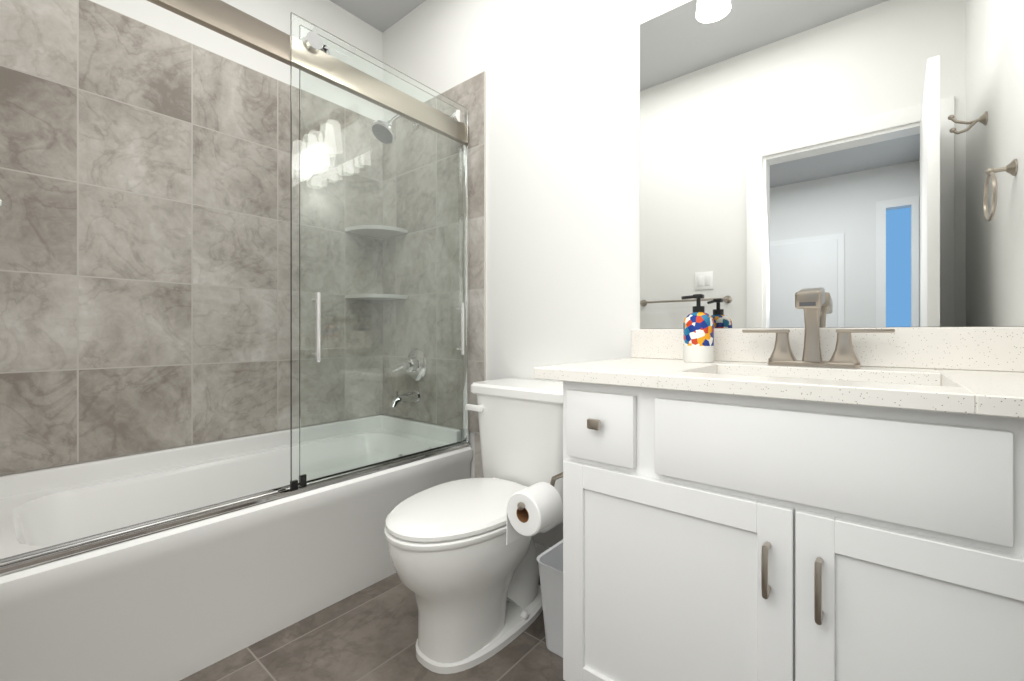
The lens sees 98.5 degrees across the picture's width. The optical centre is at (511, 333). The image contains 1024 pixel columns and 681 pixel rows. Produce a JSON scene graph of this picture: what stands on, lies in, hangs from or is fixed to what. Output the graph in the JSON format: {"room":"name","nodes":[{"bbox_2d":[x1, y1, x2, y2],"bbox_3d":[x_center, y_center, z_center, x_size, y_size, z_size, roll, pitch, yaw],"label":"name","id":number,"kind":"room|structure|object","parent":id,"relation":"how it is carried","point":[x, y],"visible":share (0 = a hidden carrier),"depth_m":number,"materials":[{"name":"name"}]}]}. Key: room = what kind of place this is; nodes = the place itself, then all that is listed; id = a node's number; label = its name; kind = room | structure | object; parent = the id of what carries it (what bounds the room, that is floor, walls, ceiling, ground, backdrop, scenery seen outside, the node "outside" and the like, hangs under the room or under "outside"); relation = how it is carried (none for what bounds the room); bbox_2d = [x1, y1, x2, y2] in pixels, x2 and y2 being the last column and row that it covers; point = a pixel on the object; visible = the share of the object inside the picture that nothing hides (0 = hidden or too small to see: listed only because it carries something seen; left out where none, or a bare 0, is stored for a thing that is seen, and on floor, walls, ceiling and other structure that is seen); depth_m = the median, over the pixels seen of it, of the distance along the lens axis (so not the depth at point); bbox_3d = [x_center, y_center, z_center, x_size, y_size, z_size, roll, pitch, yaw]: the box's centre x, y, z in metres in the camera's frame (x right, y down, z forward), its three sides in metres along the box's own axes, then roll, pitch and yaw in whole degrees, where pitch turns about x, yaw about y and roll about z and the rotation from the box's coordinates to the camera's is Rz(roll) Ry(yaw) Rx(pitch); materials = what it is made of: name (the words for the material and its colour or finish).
{"room":"bathroom","nodes":[
{"label":"bathroom","id":0,"kind":"room"},
{"bbox_2d":[0,0,382,475],"bbox_3d":[-1.341,-0.388,1.965,0.120,2.740,1.690,0,0,40],"label":"wall","id":1,"kind":"structure","parent":0,"point":[329,16],"depth_m":2.07,"materials":[{"name":"white paint"}]},
{"bbox_2d":[0,0,290,474],"bbox_3d":[-1.252,-0.375,1.969,0.012,1.682,1.570,0,0,40],"label":"tile","id":2,"kind":"structure","parent":1,"relation":"attached to","point":[145,240],"depth_m":1.71,"materials":[{"name":"grey tile"}]},
{"bbox_2d":[180,573,564,680],"bbox_3d":[-0.271,1.012,1.157,2.800,0.060,1.810,0,0,40],"label":"floor","id":3,"kind":"structure","parent":0,"point":[369,633],"depth_m":1.36,"materials":[{"name":"tile"}]},
{"bbox_2d":[0,429,471,680],"bbox_3d":[-0.962,0.724,1.729,0.740,0.516,1.545,0,0,40],"label":"bathtub","id":4,"kind":"object","parent":3,"relation":"on","point":[179,603],"visible":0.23,"depth_m":1.39,"materials":[{"name":"white ceramic"}]},
{"bbox_2d":[0,0,470,575],"bbox_3d":[-0.695,-0.265,1.508,0.098,1.597,1.542,0,0,40],"label":"shower door","id":5,"kind":"structure","parent":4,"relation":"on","point":[380,266],"depth_m":1.66,"materials":[{"name":"clear glass"}]},
{"bbox_2d":[384,378,562,673],"bbox_3d":[-0.086,0.610,1.511,0.463,0.829,0.765,0,0,40],"label":"toilet","id":6,"kind":"object","parent":3,"relation":"on","point":[468,576],"visible":0.81,"depth_m":1.35,"materials":[{"name":"white ceramic"}]},
{"bbox_2d":[537,540,562,657],"bbox_3d":[0.214,0.844,1.405,0.198,0.273,0.238,0,0,40],"label":"trash can","id":7,"kind":"object","parent":3,"relation":"on","point":[550,562],"visible":0.25,"depth_m":1.35,"materials":[{"name":"white plastic"}]},
{"bbox_2d":[534,327,1023,680],"bbox_3d":[0.631,0.483,1.033,1.008,0.997,0.608,0,0,40],"label":"bathroom vanity","id":8,"kind":"object","parent":3,"relation":"on","point":[739,508],"visible":1,"depth_m":0.82,"materials":[{"name":"white paint"}]},
{"bbox_2d":[506,472,562,544],"bbox_3d":[0.091,0.477,1.211,0.169,0.209,0.174,0,0,40],"label":"toilet paper holder","id":9,"kind":"object","parent":8,"relation":"attached to","point":[534,509],"visible":0.88,"depth_m":1.19,"materials":[{"name":"white paper"}]},
{"bbox_2d":[681,294,713,362],"bbox_3d":[0.565,-0.016,1.335,0.086,0.205,0.086,0,0,40],"label":"soap dispenser","id":10,"kind":"object","parent":8,"relation":"on","point":[698,334],"visible":1,"depth_m":1.30,"materials":[{"name":"multicoloured plastic"}]},
{"bbox_2d":[742,287,894,367],"bbox_3d":[0.773,-0.017,1.142,0.332,0.207,0.139,0,0,40],"label":"faucet","id":11,"kind":"object","parent":8,"relation":"on","point":[810,302],"visible":1,"depth_m":1.15,"materials":[{"name":"silver metal"}]},
{"bbox_2d":[330,0,425,32],"bbox_3d":[-1.699,-1.788,0.372,4.000,0.060,4.840,0,0,40],"label":"ceiling","id":12,"kind":"structure","parent":0,"point":[382,16],"depth_m":2.39,"materials":[{"name":"grey paint"}]},
{"bbox_2d":[383,0,1023,546],"bbox_3d":[0.268,-0.388,1.808,2.800,2.740,0.120,0,0,40],"label":"wall","id":13,"kind":"structure","parent":0,"point":[563,182],"depth_m":1.82,"materials":[{"name":"white paint"}]},
{"bbox_2d":[441,71,485,477],"bbox_3d":[-0.438,-0.117,2.306,0.813,2.198,0.012,0,0,40],"label":"tile","id":14,"kind":"structure","parent":13,"relation":"attached to","point":[469,94],"depth_m":2.08,"materials":[{"name":"grey tile"}]},
{"bbox_2d":[534,541,550,554],"bbox_3d":[0.178,0.932,1.796,0.783,0.100,0.014,0,0,40],"label":"baseboard","id":15,"kind":"structure","parent":13,"relation":"attached to","point":[541,548],"depth_m":1.82,"materials":[{"name":"white paint"}]},
{"bbox_2d":[640,0,1023,328],"bbox_3d":[0.834,-0.557,1.257,0.978,1.082,0.006,0,0,40],"label":"wall mirror","id":16,"kind":"object","parent":13,"relation":"attached to","point":[861,162],"visible":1,"depth_m":1.21,"materials":[{"name":"silver mirror"}]}
]}

